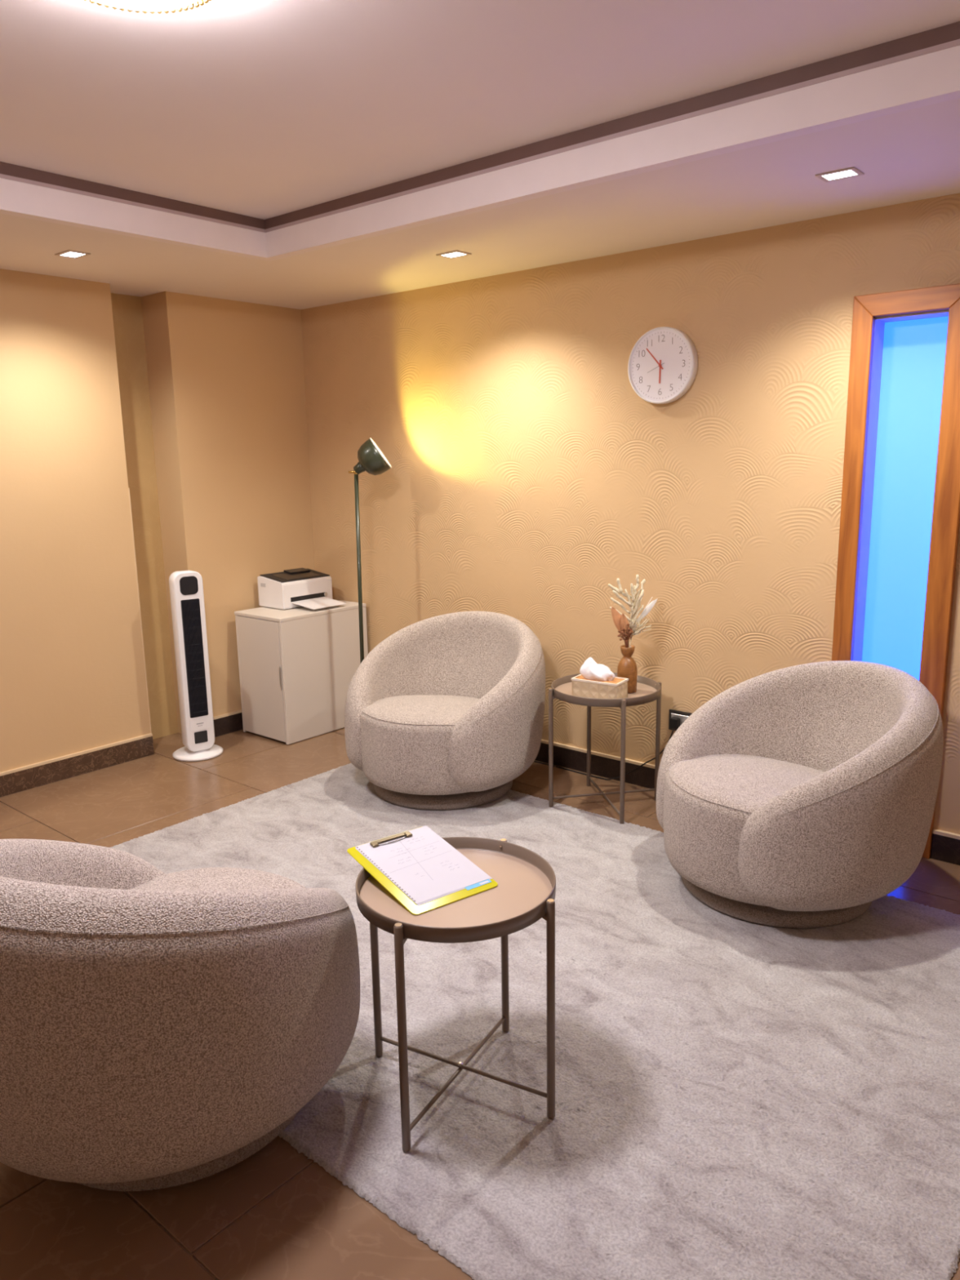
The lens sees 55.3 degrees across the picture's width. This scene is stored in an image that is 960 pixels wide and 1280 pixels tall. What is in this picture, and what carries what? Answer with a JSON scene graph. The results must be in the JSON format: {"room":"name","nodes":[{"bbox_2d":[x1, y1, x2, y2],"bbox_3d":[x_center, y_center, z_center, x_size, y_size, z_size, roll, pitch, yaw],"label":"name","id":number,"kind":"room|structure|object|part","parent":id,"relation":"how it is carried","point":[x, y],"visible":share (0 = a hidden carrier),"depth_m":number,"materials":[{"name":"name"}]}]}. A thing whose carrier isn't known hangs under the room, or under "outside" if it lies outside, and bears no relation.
{"room":"therapy office","nodes":[
{"label":"therapy office","id":0,"kind":"room"},
{"bbox_2d":[0,268,315,772],"bbox_3d":[-2.628,-0.478,3.661,0.351,2.534,4.700,9,15,39],"label":"wall","id":1,"kind":"structure","parent":0,"point":[226,377],"depth_m":4.45,"materials":[{"name":"beige paint"}]},
{"bbox_2d":[54,249,90,258],"bbox_3d":[-1.616,-1.531,3.637,0.114,0.004,0.090,9,15,39],"label":"recessed light","id":2,"kind":"object","parent":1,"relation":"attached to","point":[68,253],"visible":1,"depth_m":3.63,"materials":[{"name":"white"}]},
{"bbox_3d":[-1.616,-1.530,3.637,0.086,0.002,0.062,9,15,39],"label":"led panel","id":3,"kind":"part","parent":2,"relation":"part of","materials":[{"name":"white plastic"}]},
{"bbox_2d":[0,733,154,797],"bbox_3d":[-2.831,0.822,3.365,0.015,0.110,3.575,9,15,39],"label":"baseboard","id":4,"kind":"structure","parent":1,"relation":"attached to","point":[18,780],"depth_m":4.38,"materials":[{"name":"stone"}]},
{"bbox_2d":[111,293,177,739],"bbox_3d":[-1.832,-0.713,4.755,0.125,2.534,0.288,9,15,39],"label":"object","id":5,"kind":"structure","parent":1,"relation":"attached to","point":[127,313],"depth_m":4.77,"materials":[{"name":"tan painted smooth plaster"}]},
{"bbox_2d":[213,709,243,737],"bbox_3d":[-1.223,0.417,5.229,0.015,0.110,0.837,9,15,39],"label":"baseboard","id":6,"kind":"structure","parent":1,"relation":"attached to","point":[232,722],"depth_m":5.03,"materials":[{"name":"brown wood"}]},
{"bbox_2d":[435,249,471,258],"bbox_3d":[-0.107,-1.581,3.758,0.114,0.004,0.090,9,15,39],"label":"recessed light","id":7,"kind":"object","parent":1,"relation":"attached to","point":[454,254],"visible":1,"depth_m":3.75,"materials":[{"name":"white plastic"}]},
{"bbox_3d":[-0.107,-1.580,3.758,0.086,0.002,0.062,9,15,39],"label":"led panel","id":8,"kind":"part","parent":7,"relation":"part of","materials":[{"name":"white plastic"}]},
{"bbox_2d":[0,97,959,309],"bbox_3d":[-0.792,-1.209,1.918,5.100,0.020,4.700,9,15,39],"label":"ceiling soffit","id":9,"kind":"structure","parent":1,"relation":"attached to","point":[911,155],"depth_m":3.32,"materials":[{"name":"paint"}]},
{"bbox_2d":[0,0,959,219],"bbox_3d":[-0.757,-1.395,1.848,5.400,0.120,5.100,9,15,39],"label":"ceiling","id":10,"kind":"structure","parent":0,"point":[264,109],"depth_m":2.34,"materials":[{"name":"paint"}]},
{"bbox_2d":[84,0,212,13],"bbox_3d":[-0.656,-1.267,1.708,0.343,0.080,0.343,9,15,39],"label":"ceiling lamp","id":11,"kind":"object","parent":10,"relation":"attached to","point":[144,6],"visible":1,"depth_m":1.82,"materials":[{"name":"white plastic"}]},
{"bbox_2d":[93,0,196,10],"bbox_3d":[-0.656,-1.256,1.711,0.314,0.058,0.314,9,15,39],"label":"diffuser","id":12,"kind":"object","parent":11,"relation":"attached to","point":[136,5],"depth_m":1.81,"materials":[{"name":"white"}]},
{"bbox_2d":[0,44,959,261],"bbox_3d":[-0.678,-1.229,1.815,2.964,0.097,2.876,9,15,39],"label":"ceiling tray edge","id":13,"kind":"structure","parent":10,"relation":"attached to","point":[933,77],"depth_m":2.84,"materials":[{"name":"paint"}]},
{"bbox_2d":[0,21,959,232],"bbox_3d":[-0.679,-1.306,1.800,2.964,0.038,2.876,9,15,39],"label":"trim","id":14,"kind":"structure","parent":10,"relation":"attached to","point":[951,32],"depth_m":2.83,"materials":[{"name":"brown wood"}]},
{"bbox_2d":[0,727,959,1279],"bbox_3d":[-0.715,1.107,2.354,5.400,0.120,5.100,9,15,39],"label":"floor","id":15,"kind":"structure","parent":0,"point":[276,1213],"depth_m":1.88,"materials":[{"name":"tile"}]},
{"bbox_2d":[168,570,222,761],"bbox_3d":[-1.452,0.122,4.604,0.248,0.945,0.248,-9,14,-35],"label":"tower fan","id":16,"kind":"object","parent":15,"relation":"on","point":[186,587],"visible":1,"depth_m":4.55,"materials":[{"name":"white plastic"}]},
{"bbox_3d":[-1.420,-0.266,4.470,0.088,0.090,0.006,-9,14,-35],"label":"control panel","id":17,"kind":"part","parent":16,"relation":"part of","materials":[{"name":"black plastic"}]},
{"bbox_3d":[-1.409,0.421,4.609,0.100,0.065,0.005,-9,14,-35],"label":"panel","id":18,"kind":"part","parent":16,"relation":"part of","materials":[{"name":"white plastic"}]},
{"bbox_2d":[234,599,368,744],"bbox_3d":[-0.973,0.151,5.088,0.394,0.672,0.598,9,15,39],"label":"storage cabinet","id":19,"kind":"object","parent":15,"relation":"on","point":[297,666],"visible":0.81,"depth_m":4.89,"materials":[{"name":"white laminate"}]},
{"bbox_3d":[-1.115,0.138,5.210,0.016,0.654,0.594,9,15,39],"label":"panel","id":20,"kind":"part","parent":19,"relation":"part of","materials":[{"name":"white laminate"}]},
{"bbox_3d":[-1.158,0.203,4.875,0.354,0.641,0.018,9,15,39],"label":"door","id":21,"kind":"part","parent":19,"relation":"part of","materials":[{"name":"white laminate"}]},
{"bbox_3d":[-1.033,0.199,4.754,0.014,0.130,0.006,9,15,39],"label":"handle","id":22,"kind":"part","parent":19,"relation":"part of","materials":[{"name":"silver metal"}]},
{"bbox_3d":[-0.978,-0.170,5.024,0.394,0.018,0.597,9,15,39],"label":"panel","id":23,"kind":"part","parent":19,"relation":"part of","materials":[{"name":"white laminate"}]},
{"bbox_2d":[257,567,346,609],"bbox_3d":[-0.960,-0.281,5.051,0.402,0.188,0.346,9,15,39],"label":"printer","id":24,"kind":"object","parent":19,"relation":"on","point":[307,588],"visible":1,"depth_m":5.01,"materials":[{"name":"white plastic"}]},
{"bbox_2d":[260,582,266,586],"bbox_3d":[-1.185,-0.300,5.011,0.045,0.020,0.002,9,15,39],"label":"vent","id":25,"kind":"object","parent":24,"relation":"attached to","point":[262,584],"depth_m":5.01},
{"bbox_2d":[292,596,346,609],"bbox_3d":[-0.877,-0.201,4.993,0.184,0.025,0.228,9,15,39],"label":"paper tray","id":26,"kind":"object","parent":24,"relation":"on","point":[312,602],"depth_m":4.99,"materials":[{"name":"white plastic"}]},
{"bbox_3d":[-0.829,0.181,4.973,0.016,0.654,0.594,9,15,39],"label":"panel","id":27,"kind":"part","parent":19,"relation":"part of","materials":[{"name":"white laminate"}]},
{"bbox_2d":[348,437,391,663],"bbox_3d":[-0.535,-0.226,4.667,0.217,1.571,0.200,-2,11,-5],"label":"floor lamp","id":28,"kind":"object","parent":15,"relation":"on","point":[371,460],"visible":0.8,"depth_m":4.53,"materials":[{"name":"green metal"}]},
{"bbox_3d":[-0.517,-0.905,4.527,0.180,0.181,0.181,9,15,39],"label":"lamp shade","id":29,"kind":"part","parent":28,"relation":"part of","materials":[{"name":"green metal"}]},
{"bbox_2d":[110,763,959,1279],"bbox_3d":[-0.005,0.907,2.945,3.011,0.011,2.000,9,15,39],"label":"area rug","id":30,"kind":"object","parent":15,"relation":"on","point":[736,1099],"visible":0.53,"depth_m":2.21,"materials":[{"name":"grey carpet"}]},
{"bbox_2d":[0,839,359,1191],"bbox_3d":[-0.740,0.721,2.048,0.884,0.733,0.890,3,12,19],"label":"armchair","id":31,"kind":"object","parent":30,"relation":"on","point":[158,1029],"visible":1,"depth_m":1.68,"materials":[{"name":"fabric"}]},
{"bbox_2d":[130,866,303,890],"bbox_3d":[-0.694,0.817,2.181,0.704,0.333,0.651,4,12,22],"label":"seat cushion","id":32,"kind":"object","parent":31,"relation":"on","point":[148,878],"depth_m":2.35,"materials":[{"name":"beige fabric"}]},
{"bbox_2d":[344,611,545,809],"bbox_3d":[-0.140,0.287,4.144,0.884,0.733,0.890,6,13,32],"label":"armchair","id":33,"kind":"object","parent":30,"relation":"on","point":[445,712],"visible":1,"depth_m":3.92,"materials":[{"name":"fabric"}]},
{"bbox_2d":[360,694,479,795],"bbox_3d":[-0.198,0.428,4.066,0.704,0.333,0.651,5,13,29],"label":"seat cushion","id":34,"kind":"object","parent":33,"relation":"on","point":[420,744],"depth_m":3.78,"materials":[{"name":"beige fabric"}]},
{"bbox_2d":[355,836,555,1151],"bbox_3d":[-0.050,0.797,2.128,0.452,0.529,0.452,-9,14,-36],"label":"tray table","id":35,"kind":"object","parent":30,"relation":"on","point":[524,894],"visible":0.8,"depth_m":2.02,"materials":[{"name":"beige paint"}]},
{"bbox_3d":[-0.256,0.779,2.240,0.019,0.526,0.019,9,15,39],"label":"leg","id":36,"kind":"part","parent":35,"relation":"part of","materials":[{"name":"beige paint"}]},
{"bbox_3d":[-0.163,0.841,1.927,0.019,0.526,0.019,9,15,39],"label":"leg","id":37,"kind":"part","parent":35,"relation":"part of","materials":[{"name":"beige paint"}]},
{"bbox_2d":[346,826,497,915],"bbox_3d":[-0.139,0.529,2.146,0.230,0.051,0.307,-9,14,-35],"label":"clipboard","id":38,"kind":"object","parent":35,"relation":"on","point":[415,909],"visible":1,"depth_m":2.06,"materials":[{"name":"yellow plastic"}]},
{"bbox_2d":[355,825,491,904],"bbox_3d":[-0.137,0.524,2.163,0.205,0.038,0.273,-9,14,-35],"label":"paper sheet","id":39,"kind":"object","parent":38,"relation":"on","point":[424,866],"visible":1,"depth_m":2.15,"materials":[{"name":"white paper"}]},
{"bbox_2d":[355,848,492,905],"bbox_3d":[-0.135,0.526,2.160,0.205,0.039,0.274,-9,14,-36],"label":"paper sheet","id":40,"kind":"object","parent":38,"relation":"on","point":[440,896],"visible":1,"depth_m":2.05,"materials":[{"name":"white paper"}]},
{"bbox_2d":[464,879,491,889],"bbox_3d":[-0.005,0.557,2.091,0.068,0.003,0.018,-9,14,-35],"label":"tab","id":41,"kind":"object","parent":38,"relation":"attached to","point":[487,881],"visible":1,"depth_m":2.09,"materials":[{"name":"white paper"}]},
{"bbox_2d":[355,836,555,942],"bbox_3d":[-0.054,0.555,2.079,0.452,0.036,0.452,9,15,39],"label":"tray","id":42,"kind":"object","parent":35,"relation":"on","point":[524,894],"depth_m":2.01,"materials":[{"name":"beige paint"}]},
{"bbox_3d":[0.062,0.756,2.330,0.019,0.526,0.019,9,15,39],"label":"leg","id":43,"kind":"part","parent":35,"relation":"part of","materials":[{"name":"beige paint"}]},
{"bbox_3d":[0.156,0.817,2.017,0.019,0.526,0.019,9,15,39],"label":"leg","id":44,"kind":"part","parent":35,"relation":"part of","materials":[{"name":"beige paint"}]},
{"bbox_2d":[656,660,943,928],"bbox_3d":[1.067,0.476,3.108,0.890,0.733,0.884,-4,12,-16],"label":"armchair","id":45,"kind":"object","parent":30,"relation":"on","point":[801,796],"visible":1,"depth_m":2.87,"materials":[{"name":"fabric"}]},
{"bbox_2d":[663,754,824,906],"bbox_3d":[0.956,0.605,3.095,0.651,0.333,0.704,-5,12,-18],"label":"seat cushion","id":46,"kind":"object","parent":45,"relation":"on","point":[722,835],"depth_m":2.89,"materials":[{"name":"beige fabric"}]},
{"bbox_2d":[548,672,661,823],"bbox_3d":[0.529,0.447,3.881,0.452,0.529,0.452,9,15,39],"label":"tray table","id":47,"kind":"object","parent":15,"relation":"on","point":[648,690],"visible":0.74,"depth_m":3.83,"materials":[{"name":"beige paint"}]},
{"bbox_3d":[0.298,0.460,3.843,0.019,0.526,0.019,9,15,39],"label":"leg","id":48,"kind":"part","parent":47,"relation":"part of","materials":[{"name":"beige paint"}]},
{"bbox_3d":[0.489,0.403,4.109,0.019,0.526,0.019,9,15,39],"label":"leg","id":49,"kind":"part","parent":47,"relation":"part of","materials":[{"name":"beige paint"}]},
{"bbox_2d":[570,657,628,698],"bbox_3d":[0.489,0.153,3.740,0.205,0.163,0.112,6,14,33],"label":"tissue box","id":50,"kind":"object","parent":47,"relation":"on","point":[596,681],"visible":0.99,"depth_m":3.71,"materials":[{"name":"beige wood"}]},
{"bbox_3d":[0.460,0.206,3.705,0.203,0.074,0.005,6,14,33],"label":"faceted panel","id":51,"kind":"part","parent":50,"relation":"part of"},
{"bbox_3d":[0.489,0.163,3.742,0.193,0.004,0.100,6,14,33],"label":"lid","id":52,"kind":"part","parent":50,"relation":"part of","materials":[{"name":"orange wood"}]},
{"bbox_3d":[0.573,0.206,3.695,0.005,0.074,0.110,6,14,33],"label":"faceted panel","id":53,"kind":"part","parent":50,"relation":"part of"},
{"bbox_2d":[551,672,660,706],"bbox_3d":[0.525,0.205,3.833,0.452,0.036,0.452,9,15,39],"label":"tray","id":54,"kind":"object","parent":47,"relation":"on","point":[648,690],"depth_m":3.74,"materials":[{"name":"beige paint"}]},
{"bbox_3d":[0.569,0.493,3.655,0.019,0.526,0.019,9,15,39],"label":"leg","id":55,"kind":"part","parent":47,"relation":"part of","materials":[{"name":"beige paint"}]},
{"bbox_2d":[617,644,637,693],"bbox_3d":[0.614,0.120,3.818,0.083,0.193,0.083,9,15,39],"label":"bud vase","id":56,"kind":"object","parent":47,"relation":"on","point":[627,666],"visible":0.91,"depth_m":3.79,"materials":[{"name":"brown wood"}]},
{"bbox_2d":[611,606,629,636],"bbox_3d":[0.577,-0.042,3.773,0.075,0.198,0.020,-3,12,-9],"label":"dried leaf","id":57,"kind":"object","parent":56,"relation":"in","point":[620,622],"visible":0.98,"depth_m":3.76,"materials":[{"name":"brown plant"}]},
{"bbox_2d":[617,623,633,647],"bbox_3d":[0.600,-0.007,3.779,0.062,0.126,0.058,-1,11,-2],"label":"cluster","id":58,"kind":"object","parent":56,"relation":"in","point":[627,636],"visible":1,"depth_m":3.77,"materials":[{"name":"brown plant"}]},
{"bbox_2d":[608,574,645,647],"bbox_3d":[0.603,-0.108,3.773,0.156,0.326,0.050,0,11,4],"label":"pampas plume","id":59,"kind":"object","parent":56,"relation":"on","point":[635,604],"visible":0.98,"depth_m":3.75},
{"bbox_2d":[628,615,651,647],"bbox_3d":[0.661,-0.027,3.789,0.094,0.160,0.054,3,12,17],"label":"sprig","id":60,"kind":"object","parent":56,"relation":"in","point":[635,629],"visible":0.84,"depth_m":3.78,"materials":[{"name":"beige plant"}]},
{"bbox_2d":[630,597,657,644],"bbox_3d":[0.672,-0.064,3.793,0.121,0.231,0.016,-2,11,-5],"label":"dried leaf","id":61,"kind":"object","parent":56,"relation":"on","point":[651,605],"visible":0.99,"depth_m":3.78,"materials":[{"name":"white plant"}]},
{"bbox_3d":[0.761,0.436,3.920,0.019,0.526,0.019,9,15,39],"label":"leg","id":62,"kind":"part","parent":47,"relation":"part of","materials":[{"name":"beige paint"}]},
{"bbox_2d":[301,192,959,834],"bbox_3d":[0.766,-0.601,3.985,5.200,2.534,0.200,9,15,39],"label":"wall","id":63,"kind":"structure","parent":0,"point":[529,475],"depth_m":3.97,"materials":[{"name":"beige paint"}]},
{"bbox_2d":[534,738,654,788],"bbox_3d":[0.201,0.526,4.573,3.018,0.110,0.015,9,15,39],"label":"baseboard","id":64,"kind":"structure","parent":63,"relation":"attached to","point":[604,765],"depth_m":4.27,"materials":[{"name":"black stone"}]},
{"bbox_2d":[533,716,679,780],"bbox_3d":[0.544,0.465,4.234,0.816,0.353,0.040,9,15,39],"label":"power cord","id":65,"kind":"object","parent":63,"relation":"attached to","point":[674,723],"visible":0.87,"depth_m":4.04,"materials":[{"name":"black plastic"}]},
{"bbox_2d":[627,326,697,404],"bbox_3d":[0.741,-1.116,3.730,0.300,0.300,0.045,9,15,39],"label":"wall clock","id":66,"kind":"object","parent":63,"relation":"attached to","point":[663,364],"visible":1,"depth_m":3.71,"materials":[{"name":"white plastic"}]},
{"bbox_2d":[668,709,692,730],"bbox_3d":[0.870,0.352,3.962,0.118,0.092,0.010,9,15,39],"label":"wall socket","id":67,"kind":"object","parent":63,"relation":"attached to","point":[682,715],"visible":0.49,"depth_m":3.96,"materials":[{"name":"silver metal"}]},
{"bbox_2d":[831,283,959,858],"bbox_3d":[1.550,-0.220,3.371,0.395,2.003,0.230,9,15,39],"label":"door","id":68,"kind":"structure","parent":63,"relation":"in","point":[899,530],"depth_m":3.29,"materials":[{"name":"brown wood"}]},
{"bbox_3d":[1.561,-0.218,3.394,0.243,1.850,0.008,9,15,39],"label":"glass pane","id":69,"kind":"part","parent":68,"relation":"part of","materials":[{"name":"blue glass"}]},
{"bbox_2d":[930,828,959,865],"bbox_3d":[2.181,0.825,2.928,1.368,0.110,0.018,9,15,39],"label":"baseboard","id":70,"kind":"structure","parent":63,"relation":"attached to","point":[945,846],"depth_m":3.32,"materials":[{"name":"black stone"}]},
{"bbox_2d":[815,166,864,182],"bbox_3d":[1.080,-1.397,2.752,0.114,0.004,0.090,9,15,39],"label":"recessed light","id":71,"kind":"object","parent":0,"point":[852,171],"visible":1,"depth_m":2.75,"materials":[{"name":"white plastic"}]},
{"bbox_3d":[1.080,-1.397,2.752,0.086,0.002,0.062,9,15,39],"label":"led panel","id":72,"kind":"part","parent":71,"relation":"part of","materials":[{"name":"white plastic"}]}
]}

